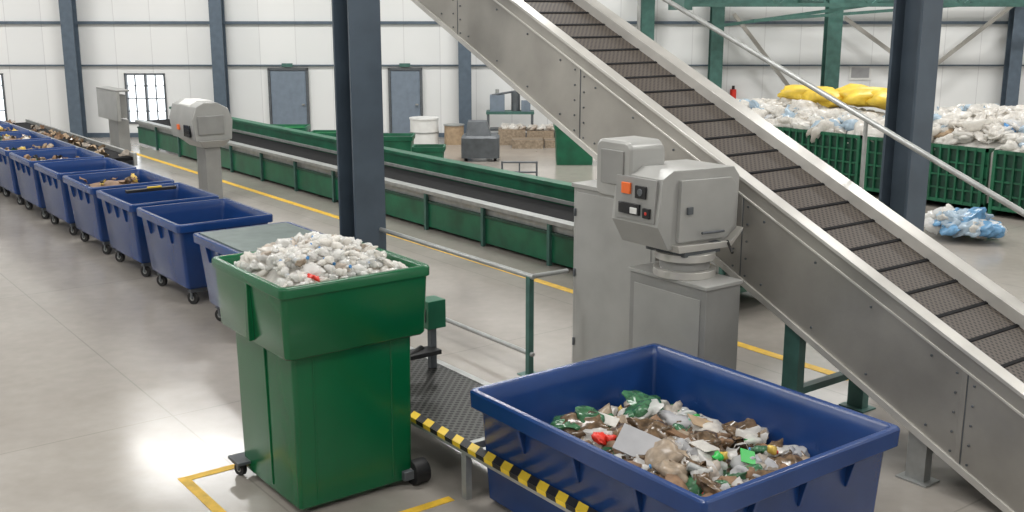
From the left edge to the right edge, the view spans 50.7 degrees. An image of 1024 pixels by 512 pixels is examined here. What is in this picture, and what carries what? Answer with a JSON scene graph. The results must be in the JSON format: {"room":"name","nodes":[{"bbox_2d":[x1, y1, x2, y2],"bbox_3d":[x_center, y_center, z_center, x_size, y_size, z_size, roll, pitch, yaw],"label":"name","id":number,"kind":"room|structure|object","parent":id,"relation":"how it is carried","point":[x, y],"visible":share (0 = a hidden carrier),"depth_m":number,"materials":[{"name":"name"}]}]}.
{"room":"waste facility","nodes":[
{"label":"waste facility","id":0,"kind":"room"},
{"bbox_2d":[0,137,1023,511],"bbox_3d":[0.000,0.766,12.841,44.000,0.204,36.700,0,13,0],"label":"floor","id":1,"kind":"structure","parent":0,"point":[116,388],"depth_m":11.16,"materials":[{"name":"concrete"}]},
{"bbox_2d":[0,120,9,124],"bbox_3d":[-12.150,-2.537,24.473,1.230,1.076,1.500,-9,16,-36],"label":"bin","id":2,"kind":"object","parent":1,"relation":"on","point":[1,121],"visible":0.06,"depth_m":24.34,"materials":[{"name":"plastic"}]},
{"bbox_2d":[0,124,28,132],"bbox_3d":[-11.118,-2.237,23.130,1.230,1.088,1.500,-9,16,-36],"label":"bin","id":3,"kind":"object","parent":1,"relation":"on","point":[8,128],"visible":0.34,"depth_m":23.27,"materials":[{"name":"plastic"}]},
{"bbox_2d":[0,131,50,191],"bbox_3d":[-10.086,-1.925,21.790,1.230,1.075,1.500,-9,16,-36],"label":"bin","id":4,"kind":"object","parent":1,"relation":"on","point":[27,135],"visible":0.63,"depth_m":21.83,"materials":[{"name":"plastic"}]},
{"bbox_2d":[0,139,75,204],"bbox_3d":[-9.054,-1.597,20.453,1.230,1.029,1.500,-9,16,-36],"label":"bin","id":5,"kind":"object","parent":1,"relation":"on","point":[8,176],"visible":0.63,"depth_m":20.14,"materials":[{"name":"plastic"}]},
{"bbox_2d":[9,147,103,218],"bbox_3d":[-8.022,-1.292,19.111,1.230,1.029,1.500,-9,16,-36],"label":"bin","id":6,"kind":"object","parent":1,"relation":"on","point":[28,178],"visible":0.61,"depth_m":18.89,"materials":[{"name":"plastic"}]},
{"bbox_2d":[4,119,137,165],"bbox_3d":[-9.568,-2.137,22.922,0.660,0.988,8.000,-9,16,-36],"label":"conveyor","id":7,"kind":"object","parent":1,"relation":"on","point":[119,154],"visible":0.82,"depth_m":21.78,"materials":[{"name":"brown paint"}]},
{"bbox_2d":[58,0,87,137],"bbox_3d":[-12.100,-7.189,29.316,0.340,8.000,0.340,0,13,0],"label":"wall column","id":8,"kind":"structure","parent":1,"relation":"on","point":[70,43],"depth_m":29.68,"materials":[{"name":"metal"}]},
{"bbox_2d":[34,157,135,234],"bbox_3d":[-6.990,-0.986,17.770,1.230,1.029,1.500,-9,16,-36],"label":"bin","id":9,"kind":"object","parent":1,"relation":"on","point":[58,204],"visible":0.59,"depth_m":17.58,"materials":[{"name":"plastic"}]},
{"bbox_2d":[96,86,130,163],"bbox_3d":[-8.792,-2.811,24.006,0.330,1.820,1.400,-9,16,-36],"label":"stand","id":10,"kind":"object","parent":1,"relation":"on","point":[112,105],"visible":0.9,"depth_m":23.72,"materials":[{"name":"grey paint"}]},
{"bbox_2d":[62,169,173,253],"bbox_3d":[-5.958,-0.680,16.428,1.230,1.029,1.500,-9,16,-36],"label":"bin","id":11,"kind":"object","parent":1,"relation":"on","point":[88,211],"visible":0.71,"depth_m":16.23,"materials":[{"name":"plastic"}]},
{"bbox_2d":[96,182,218,276],"bbox_3d":[-4.926,-0.399,15.081,1.230,1.079,1.500,-9,16,-36],"label":"bin","id":12,"kind":"object","parent":1,"relation":"on","point":[126,232],"visible":0.64,"depth_m":14.88,"materials":[{"name":"plastic"}]},
{"bbox_2d":[169,98,231,198],"bbox_3d":[-5.882,-2.046,20.557,0.807,1.860,1.245,-9,16,-36],"label":"optical sorter","id":13,"kind":"object","parent":1,"relation":"on","point":[204,124],"visible":0.87,"depth_m":20.15,"materials":[{"name":"grey paint"}]},
{"bbox_2d":[136,198,272,303],"bbox_3d":[-3.894,-0.069,13.745,1.230,1.029,1.500,-9,16,-36],"label":"bin","id":14,"kind":"object","parent":1,"relation":"on","point":[174,254],"visible":0.56,"depth_m":13.36,"materials":[{"name":"plastic"}]},
{"bbox_2d":[208,0,229,111],"bbox_3d":[-8.050,-7.189,29.316,0.340,8.000,0.340,0,13,0],"label":"wall column","id":15,"kind":"structure","parent":1,"relation":"on","point":[216,7],"depth_m":29.57,"materials":[{"name":"metal"}]},
{"bbox_2d":[193,222,323,320],"bbox_3d":[-2.725,0.287,12.168,1.200,1.034,1.450,-9,16,-36],"label":"bin","id":16,"kind":"object","parent":1,"relation":"on","point":[214,243],"visible":0.17,"depth_m":12.15,"materials":[{"name":"plastic"}]},
{"bbox_2d":[271,124,310,131],"bbox_3d":[-5.750,-3.018,27.619,1.100,0.620,0.800,0,13,0],"label":"crate","id":17,"kind":"object","parent":1,"relation":"on","point":[304,127],"visible":0.29,"depth_m":27.90,"materials":[{"name":"paint"}]},
{"bbox_2d":[212,242,430,509],"bbox_3d":[-1.416,0.869,8.096,1.184,1.710,1.220,-9,16,-36],"label":"bin","id":18,"kind":"object","parent":1,"relation":"on","point":[324,366],"visible":0.95,"depth_m":7.69,"materials":[{"name":"plastic"}]},
{"bbox_2d":[234,231,407,286],"bbox_3d":[-1.423,0.141,7.922,1.114,0.607,1.116,-9,16,-36],"label":"heap","id":19,"kind":"object","parent":18,"relation":"in","point":[313,257],"visible":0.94,"depth_m":7.66,"materials":[{"name":"white plastic"}]},
{"bbox_2d":[311,130,335,136],"bbox_3d":[-4.700,-2.916,27.438,0.800,0.500,0.700,0,13,0],"label":"crate","id":20,"kind":"object","parent":1,"relation":"on","point":[324,132],"visible":0.12,"depth_m":27.69,"materials":[{"name":"paint"}]},
{"bbox_2d":[331,0,386,249],"bbox_3d":[-1.756,-3.254,12.036,0.600,8.000,0.600,-9,16,-36],"label":"steel column","id":21,"kind":"structure","parent":1,"relation":"on","point":[356,24],"depth_m":12.33,"materials":[{"name":"grey metal"}]},
{"bbox_2d":[383,133,414,150],"bbox_3d":[-2.800,-2.622,25.966,0.900,0.580,0.800,0,13,0],"label":"crate","id":22,"kind":"object","parent":1,"relation":"on","point":[402,141],"visible":0.43,"depth_m":25.59,"materials":[{"name":"paint"}]},
{"bbox_2d":[409,116,438,143],"bbox_3d":[-2.350,-3.368,28.976,0.800,0.700,0.800,0,13,0],"label":"drum","id":23,"kind":"object","parent":1,"relation":"on","point":[425,128],"visible":0.94,"depth_m":28.66,"materials":[{"name":"white plastic"}]},
{"bbox_2d":[411,144,445,157],"bbox_3d":[-1.900,-2.284,24.710,0.750,0.480,0.600,0,13,0],"label":"crate","id":24,"kind":"object","parent":1,"relation":"on","point":[437,150],"visible":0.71,"depth_m":24.42,"materials":[{"name":"paint"}]},
{"bbox_2d":[135,106,746,292],"bbox_3d":[-3.250,-1.663,20.903,1.220,0.960,20.900,-9,16,-36],"label":"conveyor","id":25,"kind":"object","parent":1,"relation":"on","point":[531,215],"visible":0.53,"depth_m":18.03,"materials":[{"name":"green metal"}]},
{"bbox_2d":[443,123,463,144],"bbox_3d":[-1.550,-3.263,28.897,0.560,0.530,0.560,0,13,0],"label":"drum","id":26,"kind":"object","parent":1,"relation":"on","point":[453,132],"visible":0.92,"depth_m":28.69,"materials":[{"name":"beige cardboard"}]},
{"bbox_2d":[458,41,471,132],"bbox_3d":[-1.300,-7.189,29.316,0.340,8.000,0.340,0,13,0],"label":"wall column","id":27,"kind":"structure","parent":1,"relation":"on","point":[464,55],"depth_m":29.71,"materials":[{"name":"metal"}]},
{"bbox_2d":[379,227,568,375],"bbox_3d":[-0.763,0.329,12.007,0.521,1.025,3.750,-9,16,-36],"label":"handrail","id":28,"kind":"object","parent":1,"relation":"on","point":[529,351],"visible":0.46,"depth_m":10.61,"materials":[{"name":"grey metal"}]},
{"bbox_2d":[461,120,499,160],"bbox_3d":[-0.750,-2.765,25.831,0.900,0.919,0.800,0,13,0],"label":"machine","id":29,"kind":"object","parent":1,"relation":"on","point":[478,141],"visible":1,"depth_m":25.50,"materials":[{"name":"metal"}]},
{"bbox_2d":[410,346,597,511],"bbox_3d":[0.152,1.556,7.965,0.952,0.428,5.310,-9,16,-36],"label":"walkway","id":30,"kind":"object","parent":1,"relation":"on","point":[441,407],"visible":0.52,"depth_m":8.27,"materials":[{"name":"grey metal"}]},
{"bbox_2d":[410,295,445,368],"bbox_3d":[-0.787,0.699,9.380,0.430,0.628,0.230,-9,16,-36],"label":"post","id":31,"kind":"object","parent":30,"relation":"on","point":[435,306],"visible":0.7,"depth_m":9.37,"materials":[{"name":"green metal"}]},
{"bbox_2d":[486,89,533,130],"bbox_3d":[-0.050,-3.843,29.483,1.300,1.400,0.600,0,13,0],"label":"machine","id":32,"kind":"object","parent":1,"relation":"on","point":[497,100],"visible":0.73,"depth_m":29.25,"materials":[{"name":"green paint"}]},
{"bbox_2d":[501,161,537,175],"bbox_3d":[0.150,-1.660,21.878,0.760,0.520,0.400,0,13,0],"label":"frame","id":33,"kind":"object","parent":1,"relation":"on","point":[502,162],"visible":0.49,"depth_m":21.82,"materials":[{"name":"grey metal"}]},
{"bbox_2d":[498,123,554,148],"bbox_3d":[0.750,-3.212,28.607,2.230,0.559,1.412,0,13,0],"label":"paper stack","id":34,"kind":"object","parent":1,"relation":"on","point":[534,136],"visible":0.73,"depth_m":28.59,"materials":[{"name":"cardboard"}]},
{"bbox_2d":[553,124,592,164],"bbox_3d":[1.450,-2.632,25.246,0.950,0.920,0.800,0,13,0],"label":"crate","id":35,"kind":"object","parent":1,"relation":"on","point":[567,152],"visible":0.44,"depth_m":24.95,"materials":[{"name":"paint"}]},
{"bbox_2d":[572,180,658,362],"bbox_3d":[1.038,0.293,10.243,0.313,1.880,1.170,-9,16,-36],"label":"tall cabinet","id":36,"kind":"object","parent":1,"relation":"on","point":[602,260],"visible":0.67,"depth_m":10.27,"materials":[{"name":"grey metal"}]},
{"bbox_2d":[640,0,654,40],"bbox_3d":[3.700,-7.189,29.316,0.340,8.000,0.340,0,13,0],"label":"wall column","id":37,"kind":"structure","parent":1,"relation":"on","point":[647,6],"depth_m":29.32,"materials":[{"name":"green metal"}]},
{"bbox_2d":[597,136,742,369],"bbox_3d":[1.369,0.254,9.108,0.960,2.460,1.105,-9,16,-36],"label":"machine","id":38,"kind":"object","parent":1,"relation":"on","point":[684,211],"visible":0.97,"depth_m":8.79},
{"bbox_2d":[470,343,899,511],"bbox_3d":[1.108,1.440,7.436,1.850,0.850,2.280,-9,16,-36],"label":"bin","id":39,"kind":"object","parent":1,"relation":"on","point":[846,447],"visible":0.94,"depth_m":7.35,"materials":[{"name":"plastic"}]},
{"bbox_2d":[550,390,809,496],"bbox_3d":[1.125,1.422,7.485,1.785,0.623,2.130,-9,16,-36],"label":"heap","id":40,"kind":"object","parent":39,"relation":"in","point":[704,456],"visible":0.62,"depth_m":7.39,"materials":[{"name":"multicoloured plastic"}]},
{"bbox_2d":[707,7,724,88],"bbox_3d":[5.600,-7.189,29.316,0.340,8.000,0.340,0,13,0],"label":"wall column","id":41,"kind":"structure","parent":1,"relation":"on","point":[717,14],"depth_m":29.53,"materials":[{"name":"green metal"}]},
{"bbox_2d":[411,0,1023,511],"bbox_3d":[1.007,-2.030,11.075,1.150,6.049,12.850,-9,16,-36],"label":"conveyor","id":42,"kind":"object","parent":1,"relation":"on","point":[914,329],"visible":0.89,"depth_m":8.99,"materials":[{"name":"metal"}]},
{"bbox_2d":[637,0,1023,216],"bbox_3d":[2.400,-1.369,10.573,0.315,4.760,8.915,-9,16,-36],"label":"handrail","id":43,"kind":"object","parent":42,"relation":"attached to","point":[867,120],"visible":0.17,"depth_m":9.81,"materials":[{"name":"silver metal"}]},
{"bbox_2d":[775,126,862,185],"bbox_3d":[7.105,-2.141,22.573,2.850,1.150,2.450,-9,16,-36],"label":"storage container","id":44,"kind":"object","parent":1,"relation":"on","point":[832,148],"visible":0.28,"depth_m":21.20,"materials":[{"name":"paint"}]},
{"bbox_2d":[820,0,843,88],"bbox_3d":[8.000,-6.594,26.702,0.600,8.000,0.600,0,13,0],"label":"steel column","id":45,"kind":"structure","parent":1,"relation":"on","point":[832,35],"depth_m":26.90,"materials":[{"name":"green metal"}]},
{"bbox_2d":[879,0,943,231],"bbox_3d":[4.800,-3.397,12.662,0.600,8.000,0.600,-9,16,-36],"label":"steel column","id":46,"kind":"structure","parent":1,"relation":"on","point":[916,24],"depth_m":12.97,"materials":[{"name":"grey metal"}]},
{"bbox_2d":[864,136,995,207],"bbox_3d":[8.635,-1.688,20.584,2.850,1.150,2.450,-9,16,-36],"label":"storage container","id":47,"kind":"object","parent":1,"relation":"on","point":[943,186],"visible":0.46,"depth_m":19.33,"materials":[{"name":"paint"}]},
{"bbox_2d":[737,97,1023,202],"bbox_3d":[8.620,-2.170,20.516,3.207,1.720,12.714,-9,16,-36],"label":"heap","id":48,"kind":"object","parent":47,"relation":"in","point":[984,125],"visible":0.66,"depth_m":19.95,"materials":[{"name":"plastic"}]},
{"bbox_2d":[777,83,886,109],"bbox_3d":[7.157,-3.414,23.095,1.379,0.519,3.210,-9,16,-36],"label":"sacks","id":49,"kind":"object","parent":48,"relation":"on","point":[857,95],"visible":0.76,"depth_m":22.85,"materials":[{"name":"yellow plastic"}]},
{"bbox_2d":[924,203,1007,238],"bbox_3d":[7.082,-0.551,16.947,1.246,0.539,1.221,4,13,16],"label":"heap","id":50,"kind":"object","parent":1,"relation":"on","point":[974,222],"visible":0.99,"depth_m":16.62,"materials":[{"name":"blue plastic"}]},
{"bbox_2d":[987,149,1023,214],"bbox_3d":[10.165,-1.235,18.595,2.850,1.150,2.450,-9,16,-36],"label":"storage container","id":51,"kind":"object","parent":1,"relation":"on","point":[1007,174],"visible":0.83,"depth_m":18.49,"materials":[{"name":"paint"}]},
{"bbox_2d":[0,0,1023,132],"bbox_3d":[0.000,-7.282,29.725,44.000,8.000,0.200,0,13,0],"label":"wall","id":52,"kind":"structure","parent":0,"point":[35,93],"depth_m":30.00,"materials":[{"name":"white metal"}]},
{"bbox_2d":[0,73,7,120],"bbox_3d":[-15.050,-4.431,30.308,1.700,1.380,0.130,0,13,0],"label":"window","id":53,"kind":"structure","parent":52,"relation":"in","point":[1,74],"depth_m":30.25,"materials":[{"name":"grey metal"}]},
{"bbox_2d":[124,73,167,123],"bbox_3d":[-10.250,-4.421,30.310,1.140,1.400,0.130,0,13,0],"label":"window","id":54,"kind":"structure","parent":52,"relation":"in","point":[145,85],"depth_m":30.26,"materials":[{"name":"grey metal"}]},
{"bbox_2d":[267,63,310,131],"bbox_3d":[-6.240,-4.351,30.227,1.120,2.060,0.118,0,13,0],"label":"door","id":55,"kind":"structure","parent":52,"relation":"in","point":[288,88],"depth_m":30.20,"materials":[{"name":"paint"}]},
{"bbox_2d":[388,63,422,132],"bbox_3d":[-2.975,-4.351,30.227,0.950,2.060,0.118,0,13,0],"label":"door","id":56,"kind":"structure","parent":52,"relation":"in","point":[405,85],"depth_m":30.20,"materials":[{"name":"paint"}]},
{"bbox_2d":[0,21,1023,136],"bbox_3d":[0.000,-5.652,29.952,44.000,4.720,0.078,0,13,0],"label":"trim","id":57,"kind":"structure","parent":52,"relation":"attached to","point":[1,22],"depth_m":29.74,"materials":[{"name":"paint"}]},
{"bbox_2d":[730,86,736,98],"bbox_3d":[6.150,-4.473,30.109,0.179,0.550,0.279,0,13,0],"label":"fire extinguisher","id":58,"kind":"object","parent":52,"relation":"attached to","point":[733,90],"visible":0.62,"depth_m":29.98,"materials":[{"name":"red metal"}]},
{"bbox_2d":[668,0,1023,27],"bbox_3d":[13.000,-6.533,26.973,17.800,1.640,2.700,0,13,0],"label":"roof truss","id":59,"kind":"object","parent":52,"relation":"attached to","point":[687,4],"visible":0.74,"depth_m":25.82,"materials":[{"name":"green metal"}]},
{"bbox_2d":[849,66,870,79],"bbox_3d":[9.700,-5.111,30.098,0.600,0.400,0.033,0,13,0],"label":"notice","id":60,"kind":"object","parent":52,"relation":"attached to","point":[855,72],"visible":1,"depth_m":30.09,"materials":[{"name":"white paper"}]},
{"bbox_2d":[1000,7,1023,105],"bbox_3d":[13.800,-7.189,29.316,0.340,8.000,0.340,0,13,0],"label":"wall column","id":61,"kind":"structure","parent":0,"point":[1014,42],"depth_m":29.64,"materials":[{"name":"metal"}]},
{"bbox_2d":[732,7,1012,85],"bbox_3d":[11.596,-5.527,29.448,11.270,2.778,0.080,0,13,0],"label":"diagonal brace","id":62,"kind":"object","parent":61,"relation":"attached to","point":[1006,9],"visible":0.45,"depth_m":29.32,"materials":[{"name":"metal"}]}
]}

